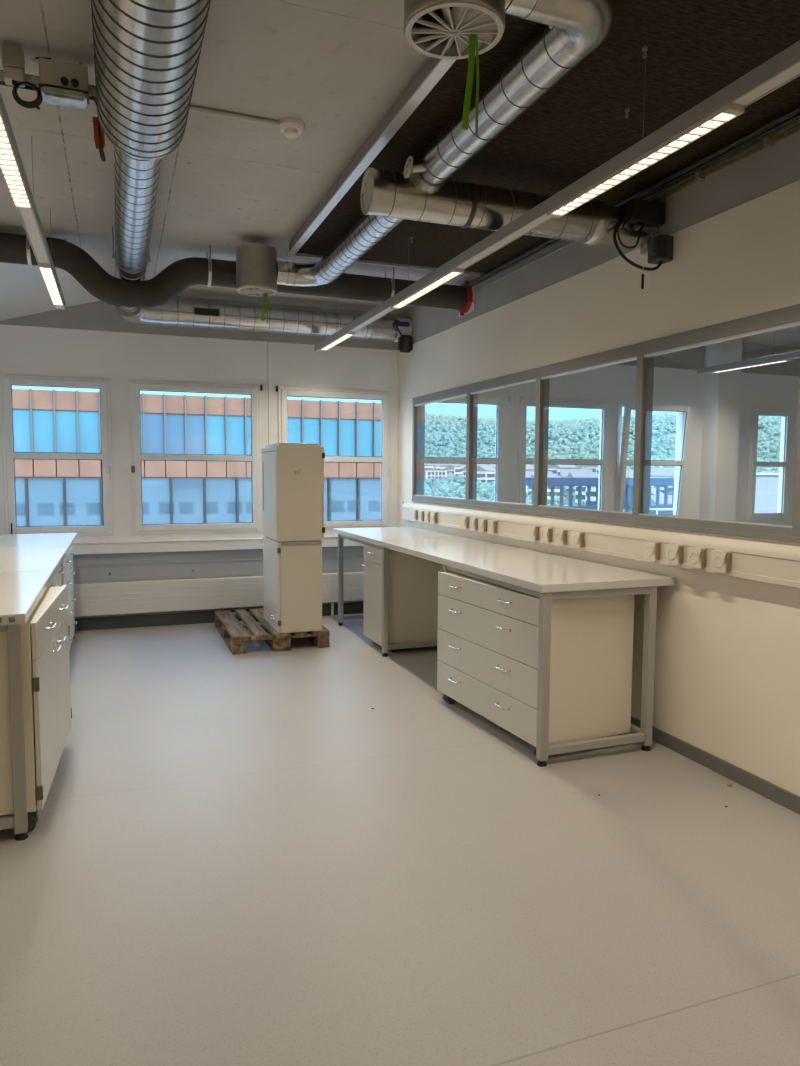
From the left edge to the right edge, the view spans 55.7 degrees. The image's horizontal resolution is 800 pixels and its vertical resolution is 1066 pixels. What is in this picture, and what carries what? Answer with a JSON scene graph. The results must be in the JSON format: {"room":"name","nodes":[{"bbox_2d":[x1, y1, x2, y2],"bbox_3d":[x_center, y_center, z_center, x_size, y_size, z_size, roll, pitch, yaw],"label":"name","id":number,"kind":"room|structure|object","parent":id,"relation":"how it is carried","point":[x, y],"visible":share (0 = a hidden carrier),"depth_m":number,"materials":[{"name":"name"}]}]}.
{"room":"laboratory","nodes":[
{"label":"laboratory","id":0,"kind":"room"},
{"bbox_2d":[0,238,100,320],"bbox_3d":[-2.861,-1.953,5.931,1.602,0.620,1.500,-1,5,-20],"label":"ceiling","id":1,"kind":"structure","parent":0,"point":[23,290],"depth_m":6.29,"materials":[{"name":"white paint"}]},
{"bbox_2d":[0,324,798,541],"bbox_3d":[1.222,-0.737,8.292,11.300,3.080,0.370,-1,5,-20],"label":"wall","id":2,"kind":"structure","parent":0,"point":[716,486],"depth_m":7.69,"materials":[{"name":"white paint"}]},
{"bbox_2d":[0,374,113,534],"bbox_3d":[-3.067,-0.674,6.808,0.935,1.435,0.259,-1,5,-20],"label":"window","id":3,"kind":"structure","parent":2,"relation":"in","point":[6,381],"depth_m":6.73,"materials":[{"name":"white plastic"}]},
{"bbox_2d":[129,380,262,533],"bbox_3d":[-1.943,-0.706,7.246,1.237,1.440,0.220,-1,5,-20],"label":"window","id":4,"kind":"structure","parent":2,"relation":"in","point":[135,386],"depth_m":7.14,"materials":[{"name":"white plastic"}]},
{"bbox_2d":[73,546,363,618],"bbox_3d":[1.172,0.499,8.510,11.300,0.820,0.120,-1,5,-20],"label":"trim","id":5,"kind":"structure","parent":2,"relation":"attached to","point":[169,571],"depth_m":7.22,"materials":[{"name":"grey paint"}]},
{"bbox_2d":[73,536,363,554],"bbox_3d":[-1.887,0.115,7.234,3.995,0.107,0.070,-1,5,-20],"label":"trim","id":6,"kind":"structure","parent":2,"relation":"attached to","point":[111,547],"depth_m":7.13,"materials":[{"name":"white plastic"}]},
{"bbox_2d":[73,555,363,566],"bbox_3d":[-1.899,0.276,7.276,3.995,0.010,0.008,-1,5,-20],"label":"trim","id":7,"kind":"structure","parent":2,"relation":"attached to","point":[363,555],"depth_m":7.21,"materials":[{"name":"grey paint"}]},
{"bbox_2d":[75,602,362,630],"bbox_3d":[-1.900,0.814,7.314,3.995,0.110,0.020,-1,5,-20],"label":"baseboard","id":8,"kind":"structure","parent":2,"relation":"attached to","point":[99,623],"depth_m":7.17,"materials":[{"name":"grey plastic"}]},
{"bbox_2d":[276,386,389,529],"bbox_3d":[-0.676,-0.736,7.717,1.210,1.440,0.220,-1,5,-20],"label":"window","id":9,"kind":"structure","parent":2,"relation":"in","point":[283,392],"depth_m":7.72,"materials":[{"name":"white plastic"}]},
{"bbox_2d":[0,296,799,375],"bbox_3d":[1.187,-2.200,8.293,11.300,0.565,0.116,-1,5,-20],"label":"beam","id":10,"kind":"structure","parent":2,"relation":"attached to","point":[98,315],"depth_m":7.27,"materials":[{"name":"grey paint"}]},
{"bbox_2d":[424,395,504,501],"bbox_3d":[0.618,-0.766,8.207,1.090,1.435,0.202,-1,5,-20],"label":"window","id":11,"kind":"structure","parent":2,"relation":"in","point":[499,401],"depth_m":8.24,"materials":[{"name":"white plastic"}]},
{"bbox_2d":[478,241,574,289],"bbox_3d":[0.957,-1.880,5.180,0.012,0.012,1.900,-1,5,-20],"label":"conduit","id":12,"kind":"object","parent":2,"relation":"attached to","point":[571,241],"visible":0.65,"depth_m":5.28,"materials":[{"name":"grey metal"}]},
{"bbox_2d":[517,397,609,509],"bbox_3d":[1.832,-0.796,8.659,1.220,1.435,0.202,-1,5,-20],"label":"window","id":13,"kind":"structure","parent":2,"relation":"in","point":[604,406],"depth_m":8.57,"materials":[{"name":"white plastic"}]},
{"bbox_2d":[615,402,691,516],"bbox_3d":[2.977,-0.819,9.021,1.020,1.435,0.320,-1,5,-20],"label":"window","id":14,"kind":"structure","parent":2,"relation":"in","point":[684,416],"depth_m":8.89,"materials":[{"name":"white plastic"}]},
{"bbox_2d":[747,408,791,520],"bbox_3d":[4.685,-0.866,9.719,0.690,1.435,0.202,-1,5,-20],"label":"window","id":15,"kind":"structure","parent":2,"relation":"in","point":[756,412],"depth_m":9.63,"materials":[{"name":"white plastic"}]},
{"bbox_2d":[0,613,799,1065],"bbox_3d":[3.003,1.228,3.987,11.050,0.120,9.760,-1,5,-20],"label":"floor","id":16,"kind":"structure","parent":0,"point":[228,859],"depth_m":2.70,"materials":[{"name":"plastic"}]},
{"bbox_2d":[0,571,52,840],"bbox_3d":[-2.027,0.725,3.393,0.790,0.922,1.330,-1,5,-20],"label":"lab bench","id":17,"kind":"object","parent":16,"relation":"on","point":[20,592],"visible":0.74,"depth_m":2.99,"materials":[{"name":"grey laminate"}]},
{"bbox_2d":[0,571,52,624],"bbox_3d":[-2.027,0.285,3.362,0.790,0.040,1.320,-1,5,-20],"label":"countertop","id":18,"kind":"structure","parent":17,"relation":"on","point":[20,592],"depth_m":3.38,"materials":[{"name":"grey laminate"}]},
{"bbox_2d":[0,546,67,585],"bbox_3d":[-2.504,0.619,4.668,0.790,0.922,1.391,-1,5,-20],"label":"lab bench","id":19,"kind":"object","parent":16,"relation":"on","point":[29,559],"visible":0.2,"depth_m":4.67,"materials":[{"name":"grey laminate"}]},
{"bbox_2d":[0,585,71,832],"bbox_3d":[-1.857,0.750,3.439,0.613,0.866,1.063,-1,5,-18],"label":"base cabinet","id":20,"kind":"object","parent":16,"relation":"on","point":[47,710],"visible":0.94,"depth_m":3.08,"materials":[{"name":"beige"}]},
{"bbox_2d":[0,533,76,650],"bbox_3d":[-2.967,0.515,5.907,0.790,0.922,1.256,-1,5,-20],"label":"lab bench","id":21,"kind":"object","parent":16,"relation":"on","point":[43,539],"visible":0.29,"depth_m":5.87,"materials":[{"name":"grey laminate"}]},
{"bbox_2d":[0,533,76,550],"bbox_3d":[-2.964,0.075,5.872,0.790,0.040,1.256,-1,5,-20],"label":"countertop","id":22,"kind":"structure","parent":21,"relation":"on","point":[43,539],"depth_m":5.86,"materials":[{"name":"grey laminate"}]},
{"bbox_2d":[48,565,63,586],"bbox_3d":[-2.437,0.650,4.712,0.613,0.853,1.200,-1,5,-20],"label":"drawer unit","id":23,"kind":"object","parent":16,"relation":"on","point":[56,581],"visible":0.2,"depth_m":4.97,"materials":[{"name":"beige"}]},
{"bbox_2d":[63,545,76,649],"bbox_3d":[-2.865,0.552,5.887,0.613,0.853,1.200,-1,5,-20],"label":"drawer unit","id":24,"kind":"object","parent":16,"relation":"on","point":[68,578],"visible":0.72,"depth_m":6.03,"materials":[{"name":"beige"}]},
{"bbox_2d":[74,571,363,616],"bbox_3d":[-1.765,0.651,7.306,3.650,0.438,0.103,-1,5,-20],"label":"radiator","id":25,"kind":"object","parent":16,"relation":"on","point":[130,597],"visible":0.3,"depth_m":7.15,"materials":[{"name":"white metal"}]},
{"bbox_2d":[214,608,329,654],"bbox_3d":[-1.172,0.847,6.748,0.800,0.144,1.200,-1,5,-20],"label":"pallet","id":26,"kind":"object","parent":16,"relation":"on","point":[233,632],"visible":0.73,"depth_m":6.32,"materials":[{"name":"brown wood"}]},
{"bbox_2d":[263,536,321,632],"bbox_3d":[-0.946,0.415,6.525,0.391,0.756,0.678,-1,5,-20],"label":"base cabinet","id":27,"kind":"object","parent":26,"relation":"on","point":[292,570],"visible":0.97,"depth_m":6.23,"materials":[{"name":"beige"}]},
{"bbox_2d":[261,443,324,540],"bbox_3d":[-0.921,-0.357,6.461,0.403,0.794,0.674,-1,5,-20],"label":"base cabinet","id":28,"kind":"object","parent":27,"relation":"on","point":[292,473],"visible":1,"depth_m":6.16,"materials":[{"name":"beige metal"}]},
{"bbox_2d":[333,527,466,656],"bbox_3d":[-0.020,0.461,6.783,0.811,0.922,1.429,-1,5,-20],"label":"lab bench","id":29,"kind":"object","parent":16,"relation":"on","point":[366,536],"visible":0.54,"depth_m":6.50,"materials":[{"name":"grey laminate"}]},
{"bbox_2d":[333,527,466,544],"bbox_3d":[-0.041,0.016,6.808,0.811,0.040,1.298,-1,5,-20],"label":"countertop","id":30,"kind":"structure","parent":29,"relation":"on","point":[370,535],"depth_m":6.70,"materials":[{"name":"grey laminate"}]},
{"bbox_2d":[362,545,442,652],"bbox_3d":[0.039,0.526,6.388,0.633,0.856,0.508,-1,5,-20],"label":"base cabinet","id":31,"kind":"object","parent":16,"relation":"on","point":[413,580],"visible":0.77,"depth_m":6.16,"materials":[{"name":"beige"}]},
{"bbox_2d":[376,538,675,766],"bbox_3d":[0.626,0.605,5.054,0.811,0.922,2.528,-1,5,-20],"label":"lab bench","id":32,"kind":"object","parent":16,"relation":"on","point":[548,577],"visible":0.75,"depth_m":3.99,"materials":[{"name":"grey laminate"}]},
{"bbox_2d":[376,538,675,592],"bbox_3d":[0.628,0.166,5.018,0.811,0.040,2.528,-1,5,-20],"label":"countertop","id":33,"kind":"structure","parent":32,"relation":"on","point":[542,572],"depth_m":4.43,"materials":[{"name":"grey laminate"}]},
{"bbox_2d":[437,571,634,755],"bbox_3d":[0.725,0.698,4.425,0.633,0.840,1.118,-2,5,-24],"label":"drawer unit","id":34,"kind":"object","parent":16,"relation":"on","point":[488,633],"visible":0.88,"depth_m":4.00,"materials":[{"name":"beige"}]},
{"bbox_2d":[0,0,799,346],"bbox_3d":[2.856,-2.009,3.812,11.300,0.200,10.040,-1,5,-20],"label":"ceiling","id":35,"kind":"structure","parent":0,"point":[336,67],"depth_m":3.60,"materials":[{"name":"paint"}]},
{"bbox_2d":[0,91,65,309],"bbox_3d":[-1.037,-1.511,1.681,0.068,0.492,7.900,-1,5,-20],"label":"track","id":36,"kind":"object","parent":35,"relation":"hanging from","point":[12,169],"visible":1,"depth_m":3.25,"materials":[{"name":"white metal"}]},
{"bbox_2d":[0,63,95,100],"bbox_3d":[-1.761,-1.793,2.833,1.155,0.125,0.040,-1,5,-20],"label":"rail","id":37,"kind":"object","parent":35,"relation":"attached to","point":[33,79],"visible":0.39,"depth_m":2.95,"materials":[{"name":"grey metal"}]},
{"bbox_2d":[1,44,42,109],"bbox_3d":[-1.444,-1.733,2.897,0.135,0.212,0.068,-1,5,-20],"label":"junction box","id":38,"kind":"object","parent":37,"relation":"attached to","point":[12,57],"visible":0.99,"depth_m":2.86,"materials":[{"name":"grey paint"}]},
{"bbox_2d":[35,57,88,108],"bbox_3d":[-1.308,-1.746,2.937,0.186,0.146,0.101,-1,5,-20],"label":"emergency light","id":39,"kind":"object","parent":37,"relation":"attached to","point":[60,83],"visible":0.96,"depth_m":2.91,"materials":[{"name":"grey paint"}]},
{"bbox_2d":[93,101,105,161],"bbox_3d":[-1.242,-1.663,3.125,0.063,0.242,0.136,3,6,33],"label":"tag","id":40,"kind":"object","parent":37,"relation":"hanging from","point":[99,137],"visible":0.59,"depth_m":3.14,"materials":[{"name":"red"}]},
{"bbox_2d":[91,0,210,312],"bbox_3d":[-0.748,-1.631,2.272,0.342,0.346,8.820,-1,5,-20],"label":"ventilation duct","id":41,"kind":"object","parent":35,"relation":"hanging from","point":[147,52],"visible":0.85,"depth_m":2.62,"materials":[{"name":"grey metal"}]},
{"bbox_2d":[114,300,411,341],"bbox_3d":[-1.177,-1.978,6.992,2.735,0.240,0.390,-1,5,-20],"label":"ventilation duct","id":42,"kind":"object","parent":41,"relation":"attached to","point":[173,312],"visible":0.8,"depth_m":6.94,"materials":[{"name":"grey metal"}]},
{"bbox_2d":[394,320,412,352],"bbox_3d":[0.028,-1.924,7.411,0.191,0.295,0.118,-1,5,-20],"label":"damper actuator","id":43,"kind":"object","parent":42,"relation":"attached to","point":[405,342],"visible":1,"depth_m":7.38,"materials":[{"name":"black plastic"}]},
{"bbox_2d":[0,233,466,309],"bbox_3d":[-1.331,-1.844,5.558,3.941,0.460,0.210,-1,5,-20],"label":"insulated pipe","id":44,"kind":"object","parent":35,"relation":"hanging from","point":[181,274],"visible":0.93,"depth_m":5.38,"materials":[{"name":"black plastic"}]},
{"bbox_2d":[189,105,279,126],"bbox_3d":[-0.761,-1.885,3.417,0.440,0.024,0.024,-1,5,-21],"label":"conduit","id":45,"kind":"object","parent":35,"relation":"attached to","point":[192,108],"visible":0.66,"depth_m":3.41,"materials":[{"name":"grey paint"}]},
{"bbox_2d":[279,117,303,137],"bbox_3d":[-0.505,-1.875,3.520,0.116,0.058,0.116,-1,5,-20],"label":"smoke detector","id":46,"kind":"object","parent":35,"relation":"attached to","point":[291,127],"visible":1,"depth_m":3.49,"materials":[{"name":"white plastic"}]},
{"bbox_2d":[287,0,799,275],"bbox_3d":[1.219,-1.733,2.185,1.585,0.105,7.300,-1,5,-20],"label":"ceiling panel","id":47,"kind":"object","parent":35,"relation":"hanging from","point":[697,48],"visible":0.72,"depth_m":3.22,"materials":[{"name":"brown wood"}]},
{"bbox_2d":[360,149,659,248],"bbox_3d":[0.625,-1.661,3.788,1.616,0.292,0.371,-1,5,-20],"label":"ventilation duct","id":48,"kind":"object","parent":47,"relation":"hanging from","point":[384,193],"visible":0.78,"depth_m":3.70,"materials":[{"name":"grey metal"}]},
{"bbox_2d":[277,215,404,286],"bbox_3d":[-0.371,-1.770,4.565,0.405,0.164,1.962,-1,5,-20],"label":"ventilation duct","id":49,"kind":"object","parent":48,"relation":"attached to","point":[367,232],"visible":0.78,"depth_m":4.79,"materials":[{"name":"grey metal"}]},
{"bbox_2d":[236,243,276,296],"bbox_3d":[-1.001,-1.829,5.288,0.284,0.297,0.284,-1,5,-20],"label":"air diffuser","id":50,"kind":"object","parent":49,"relation":"attached to","point":[256,264],"visible":0.98,"depth_m":5.17,"materials":[{"name":"grey paint"}]},
{"bbox_2d":[261,293,267,322],"bbox_3d":[-0.950,-1.588,5.317,0.050,0.219,0.015,-1,5,-20],"label":"ribbon","id":51,"kind":"object","parent":50,"relation":"hanging from","point":[264,294],"visible":1,"depth_m":5.32,"materials":[{"name":"green fabric"}]},
{"bbox_2d":[404,0,616,185],"bbox_3d":[0.236,-1.637,2.856,0.466,0.163,1.516,-1,5,-20],"label":"ventilation duct","id":52,"kind":"object","parent":48,"relation":"attached to","point":[573,30],"visible":0.94,"depth_m":2.59,"materials":[{"name":"grey metal"}]},
{"bbox_2d":[403,0,504,59],"bbox_3d":[0.152,-1.539,2.108,0.284,0.292,0.284,-1,5,-20],"label":"air diffuser","id":53,"kind":"object","parent":52,"relation":"attached to","point":[440,29],"visible":0.98,"depth_m":2.10,"materials":[{"name":"grey paint"}]},
{"bbox_2d":[462,34,478,135],"bbox_3d":[0.201,-1.268,2.138,0.050,0.284,0.015,-1,5,-20],"label":"ribbon","id":54,"kind":"object","parent":53,"relation":"hanging from","point":[473,40],"visible":1,"depth_m":2.14,"materials":[{"name":"green fabric"}]},
{"bbox_2d":[613,198,673,288],"bbox_3d":[1.238,-1.508,4.018,0.300,0.460,0.284,-1,5,-20],"label":"control box","id":55,"kind":"object","parent":48,"relation":"attached to","point":[641,213],"visible":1,"depth_m":3.94,"materials":[{"name":"black plastic"}]},
{"bbox_2d":[314,40,799,351],"bbox_3d":[0.797,-1.566,2.983,0.068,0.412,9.060,-1,5,-20],"label":"ceiling light","id":56,"kind":"object","parent":47,"relation":"hanging from","point":[730,102],"visible":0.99,"depth_m":2.85,"materials":[{"name":"grey paint"}]},
{"bbox_2d":[464,106,799,286],"bbox_3d":[1.842,-1.694,2.555,0.019,0.020,7.550,-1,5,-20],"label":"conduit","id":57,"kind":"object","parent":47,"relation":"attached to","point":[797,109],"visible":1,"depth_m":3.72,"materials":[{"name":"black plastic"}]},
{"bbox_2d":[468,113,799,288],"bbox_3d":[1.871,-1.683,2.566,0.019,0.020,7.550,-1,5,-20],"label":"conduit","id":58,"kind":"object","parent":47,"relation":"attached to","point":[797,116],"visible":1,"depth_m":3.71,"materials":[{"name":"black plastic"}]},
{"bbox_2d":[697,336,799,373],"bbox_3d":[4.489,-1.817,5.835,0.068,0.492,6.050,-1,5,-20],"label":"track","id":59,"kind":"object","parent":35,"relation":"hanging from","point":[785,357],"visible":0.98,"depth_m":7.93,"materials":[{"name":"grey metal"}]},
{"bbox_2d":[397,180,799,795],"bbox_3d":[1.714,-0.156,3.433,0.120,2.715,9.640,-1,5,-20],"label":"wall","id":60,"kind":"structure","parent":0,"point":[727,669],"depth_m":3.86,"materials":[{"name":"white paint"}]},
{"bbox_2d":[458,281,474,316],"bbox_3d":[0.535,-1.938,6.254,0.047,0.259,0.290,-1,5,-20],"label":"pipe collar","id":61,"kind":"object","parent":60,"relation":"attached to","point":[469,307],"visible":0.66,"depth_m":6.15,"materials":[{"name":"red plastic"}]},
{"bbox_2d":[399,111,799,343],"bbox_3d":[1.725,-1.691,3.309,0.116,0.365,9.640,-1,5,-20],"label":"beam","id":62,"kind":"structure","parent":60,"relation":"attached to","point":[769,169],"depth_m":3.99,"materials":[{"name":"grey paint"}]},
{"bbox_2d":[401,502,799,588],"bbox_3d":[1.590,0.125,3.486,0.088,0.179,8.982,-1,5,-20],"label":"cable trunking","id":63,"kind":"object","parent":60,"relation":"attached to","point":[765,562],"visible":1,"depth_m":4.18,"materials":[{"name":"beige plastic"}]},
{"bbox_2d":[412,510,417,519],"bbox_3d":[0.146,-0.174,7.288,0.034,0.098,0.090,-1,5,-20],"label":"socket","id":64,"kind":"object","parent":63,"relation":"attached to","point":[414,512],"depth_m":7.25,"materials":[{"name":"beige plastic"}]},
{"bbox_2d":[418,510,423,520],"bbox_3d":[0.203,-0.161,7.131,0.038,0.098,0.098,-1,5,-20],"label":"socket","id":65,"kind":"object","parent":63,"relation":"attached to","point":[420,512],"depth_m":7.10,"materials":[{"name":"beige plastic"}]},
{"bbox_2d":[424,511,429,521],"bbox_3d":[0.257,-0.149,6.985,0.038,0.098,0.098,-1,5,-20],"label":"socket","id":66,"kind":"object","parent":63,"relation":"attached to","point":[426,513],"depth_m":6.97,"materials":[{"name":"beige plastic"}]},
{"bbox_2d":[430,512,436,522],"bbox_3d":[0.307,-0.138,6.859,0.034,0.098,0.090,-1,5,-20],"label":"socket","id":67,"kind":"object","parent":63,"relation":"attached to","point":[433,515],"depth_m":6.83,"materials":[{"name":"beige plastic"}]},
{"bbox_2d":[461,516,468,528],"bbox_3d":[0.538,-0.087,6.240,0.034,0.098,0.090,-1,5,-20],"label":"socket","id":68,"kind":"object","parent":63,"relation":"attached to","point":[464,519],"depth_m":6.21,"materials":[{"name":"beige plastic"}]},
{"bbox_2d":[470,517,477,529],"bbox_3d":[0.595,-0.074,6.086,0.034,0.098,0.090,-1,5,-20],"label":"socket","id":69,"kind":"object","parent":63,"relation":"attached to","point":[473,520],"depth_m":6.05,"materials":[{"name":"beige plastic"}]},
{"bbox_2d":[478,519,486,531],"bbox_3d":[0.650,-0.062,5.940,0.034,0.098,0.090,-1,5,-20],"label":"socket","id":70,"kind":"object","parent":63,"relation":"attached to","point":[482,523],"depth_m":5.91,"materials":[{"name":"beige plastic"}]},
{"bbox_2d":[488,520,496,533],"bbox_3d":[0.708,-0.049,5.784,0.034,0.098,0.090,-1,5,-20],"label":"socket","id":71,"kind":"object","parent":63,"relation":"attached to","point":[492,524],"depth_m":5.75,"materials":[{"name":"beige plastic"}]},
{"bbox_2d":[528,525,538,540],"bbox_3d":[0.921,-0.001,5.214,0.034,0.098,0.090,-1,5,-20],"label":"socket","id":72,"kind":"object","parent":63,"relation":"attached to","point":[533,530],"depth_m":5.19,"materials":[{"name":"beige plastic"}]},
{"bbox_2d":[541,527,551,542],"bbox_3d":[0.979,0.012,5.059,0.034,0.098,0.090,-1,5,-20],"label":"socket","id":73,"kind":"object","parent":63,"relation":"attached to","point":[546,532],"depth_m":5.03,"materials":[{"name":"beige plastic"}]},
{"bbox_2d":[555,529,566,544],"bbox_3d":[1.042,0.026,4.892,0.034,0.098,0.090,-1,5,-20],"label":"socket","id":74,"kind":"object","parent":63,"relation":"attached to","point":[560,534],"depth_m":4.86,"materials":[{"name":"beige plastic"}]},
{"bbox_2d":[571,531,583,547],"bbox_3d":[1.108,0.041,4.715,0.034,0.098,0.090,-1,5,-20],"label":"socket","id":75,"kind":"object","parent":63,"relation":"attached to","point":[577,538],"depth_m":4.69,"materials":[{"name":"beige plastic"}]},
{"bbox_2d":[644,541,659,560],"bbox_3d":[1.352,0.095,4.061,0.034,0.098,0.090,-1,5,-20],"label":"socket","id":76,"kind":"object","parent":63,"relation":"attached to","point":[651,548],"depth_m":4.03,"materials":[{"name":"beige plastic"}]},
{"bbox_2d":[666,544,682,564],"bbox_3d":[1.413,0.109,3.897,0.034,0.098,0.090,-1,5,-20],"label":"socket","id":77,"kind":"object","parent":63,"relation":"attached to","point":[674,552],"depth_m":3.87,"materials":[{"name":"beige plastic"}]},
{"bbox_2d":[687,547,705,568],"bbox_3d":[1.469,0.121,3.747,0.034,0.098,0.090,-1,5,-20],"label":"socket","id":78,"kind":"object","parent":63,"relation":"attached to","point":[696,555],"depth_m":3.72,"materials":[{"name":"beige plastic"}]},
{"bbox_2d":[711,550,730,572],"bbox_3d":[1.526,0.134,3.595,0.034,0.098,0.090,-1,5,-20],"label":"socket","id":79,"kind":"object","parent":63,"relation":"attached to","point":[721,559],"depth_m":3.57,"materials":[{"name":"beige plastic"}]},
{"bbox_2d":[412,304,799,542],"bbox_3d":[1.552,-0.509,3.750,0.086,1.015,8.000,-1,5,-20],"label":"window","id":80,"kind":"structure","parent":60,"relation":"in","point":[644,353],"depth_m":4.26,"materials":[{"name":"grey metal"}]},
{"bbox_2d":[631,716,799,813],"bbox_3d":[1.648,1.162,3.507,0.012,0.075,9.620,-1,5,-20],"label":"baseboard","id":81,"kind":"structure","parent":60,"relation":"attached to","point":[769,790],"depth_m":3.66,"materials":[{"name":"grey plastic"}]},
{"bbox_2d":[647,120,799,201],"bbox_3d":[2.261,-1.509,1.632,0.044,0.191,5.506,-1,5,-20],"label":"cable bundle","id":82,"kind":"object","parent":60,"relation":"attached to","point":[769,140],"visible":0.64,"depth_m":3.53,"materials":[{"name":"black plastic"}]},
{"label":"outside","id":83,"kind":"structure","parent":0,"visible":0},
{"bbox_2d":[754,473,778,512],"bbox_3d":[6.446,-0.413,12.707,2.350,1.180,0.400,-1,5,-20],"label":"wall","id":84,"kind":"structure","parent":83,"point":[766,491],"depth_m":12.35,"materials":[{"name":"grey"}]},
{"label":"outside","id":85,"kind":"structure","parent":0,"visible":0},
{"bbox_2d":[425,423,779,511],"bbox_3d":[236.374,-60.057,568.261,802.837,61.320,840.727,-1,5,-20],"label":"hills","id":86,"kind":"structure","parent":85,"point":[760,430],"depth_m":422.77,"materials":[{"name":"green plant"}]},
{"bbox_2d":[424,463,434,468],"bbox_3d":[10.424,-26.310,317.116,7.496,7.666,6.357,0,5,-7],"label":"house","id":87,"kind":"structure","parent":86,"relation":"on","point":[426,465],"depth_m":314.56,"materials":[{"name":"grey"}]},
{"bbox_2d":[424,469,447,478],"bbox_3d":[12.673,-22.744,299.262,9.744,4.920,7.915,-2,5,-26],"label":"house","id":88,"kind":"structure","parent":86,"relation":"on","point":[428,473],"depth_m":295.65,"materials":[{"name":"grey"}]},
{"bbox_2d":[444,464,453,473],"bbox_3d":[24.908,-27.336,341.916,7.538,7.239,8.972,3,6,33],"label":"house","id":89,"kind":"structure","parent":86,"relation":"on","point":[450,467],"depth_m":338.22,"materials":[{"name":"grey"}]},
{"bbox_2d":[453,464,460,475],"bbox_3d":[26.661,-26.458,323.348,7.820,7.572,6.616,1,5,4],"label":"house","id":90,"kind":"structure","parent":86,"relation":"on","point":[457,467],"depth_m":320.69,"materials":[{"name":"grey"}]},
{"bbox_2d":[477,465,494,482],"bbox_3d":[29.995,-20.320,269.724,6.731,7.530,7.964,4,6,36],"label":"house","id":91,"kind":"structure","parent":86,"relation":"on","point":[485,473],"depth_m":266.57,"materials":[{"name":"grey"}]},
{"bbox_2d":[525,471,552,492],"bbox_3d":[43.499,-16.073,240.396,9.584,7.062,8.027,0,5,-2],"label":"house","id":92,"kind":"structure","parent":86,"relation":"on","point":[527,473],"depth_m":238.78,"materials":[{"name":"grey"}]},
{"bbox_2d":[528,474,559,498],"bbox_3d":[42.693,-13.600,223.919,8.432,7.395,7.106,-1,5,-21],"label":"house","id":93,"kind":"structure","parent":86,"relation":"on","point":[556,488],"depth_m":222.08,"materials":[{"name":"grey"}]},
{"bbox_2d":[548,465,574,474],"bbox_3d":[59.302,-22.446,278.724,8.612,7.343,7.250,-3,6,-33],"label":"house","id":94,"kind":"structure","parent":86,"relation":"on","point":[552,468],"depth_m":276.35,"materials":[{"name":"grey"}]},
{"bbox_2d":[556,467,580,476],"bbox_3d":[58.173,-19.465,261.344,5.928,6.300,7.260,4,6,37],"label":"house","id":95,"kind":"structure","parent":86,"relation":"on","point":[557,468],"depth_m":259.26,"materials":[{"name":"grey"}]},
{"bbox_2d":[560,469,591,476],"bbox_3d":[56.801,-17.135,244.309,9.908,6.969,8.286,1,5,8],"label":"house","id":96,"kind":"structure","parent":86,"relation":"on","point":[563,472],"depth_m":243.01,"materials":[{"name":"grey"}]},
{"bbox_2d":[575,486,585,502],"bbox_3d":[53.386,-11.372,211.666,7.404,6.220,6.043,-2,5,-30],"label":"house","id":97,"kind":"structure","parent":86,"relation":"on","point":[576,487],"depth_m":211.32,"materials":[{"name":"grey"}]},
{"bbox_2d":[567,472,598,492],"bbox_3d":[55.199,-14.573,227.725,8.756,7.302,7.365,-1,5,-11],"label":"house","id":98,"kind":"structure","parent":86,"relation":"on","point":[571,474],"depth_m":226.40,"materials":[{"name":"grey"}]},
{"bbox_2d":[585,486,597,509],"bbox_3d":[51.401,-9.743,196.005,5.522,7.967,6.452,4,6,41],"label":"house","id":99,"kind":"structure","parent":86,"relation":"on","point":[593,488],"depth_m":193.99,"materials":[{"name":"grey"}]},
{"bbox_2d":[424,471,778,511],"bbox_3d":[75.139,-8.675,207.173,228.077,17.156,237.101,-1,5,-20],"label":"shrubbery","id":100,"kind":"object","parent":86,"relation":"on","point":[427,481],"visible":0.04,"depth_m":229.13,"materials":[{"name":"green plant"}]},
{"bbox_2d":[424,413,780,497],"bbox_3d":[154.222,-53.062,422.537,451.586,58.058,457.338,-1,5,-20],"label":"outdoor view","id":101,"kind":"object","parent":86,"relation":"on","point":[560,430],"visible":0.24,"depth_m":443.60,"materials":[{"name":"green plant"}]},
{"bbox_2d":[649,495,672,514],"bbox_3d":[53.936,-3.843,155.684,6.920,7.832,5.896,-1,5,-16],"label":"house","id":102,"kind":"structure","parent":86,"relation":"on","point":[658,511],"depth_m":153.16,"materials":[{"name":"grey"}]},
{"bbox_2d":[650,468,674,487],"bbox_3d":[81.681,-16.378,233.382,9.404,7.114,7.883,1,5,10],"label":"house","id":103,"kind":"structure","parent":86,"relation":"on","point":[655,472],"depth_m":231.26,"materials":[{"name":"grey"}]},
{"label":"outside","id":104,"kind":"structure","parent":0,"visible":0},
{"bbox_3d":[-15.268,12.129,41.886,120.000,0.200,73.000,-1,5,-20],"label":"ground","id":105,"kind":"structure","parent":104,"visible":0},
{"bbox_2d":[12,389,380,525],"bbox_3d":[-24.544,1.455,48.478,48.306,19.903,14.150,-1,5,-20],"label":"office building","id":106,"kind":"structure","parent":105,"relation":"on","point":[48,492],"depth_m":44.98,"materials":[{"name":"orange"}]},
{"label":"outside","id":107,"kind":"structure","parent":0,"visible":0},
{"bbox_2d":[525,477,673,511],"bbox_3d":[3.656,-0.296,10.818,4.000,0.980,2.100,-1,5,-20],"label":"terrace railing","id":108,"kind":"object","parent":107,"point":[529,481],"visible":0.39,"depth_m":11.13,"materials":[{"name":"blue paint"}]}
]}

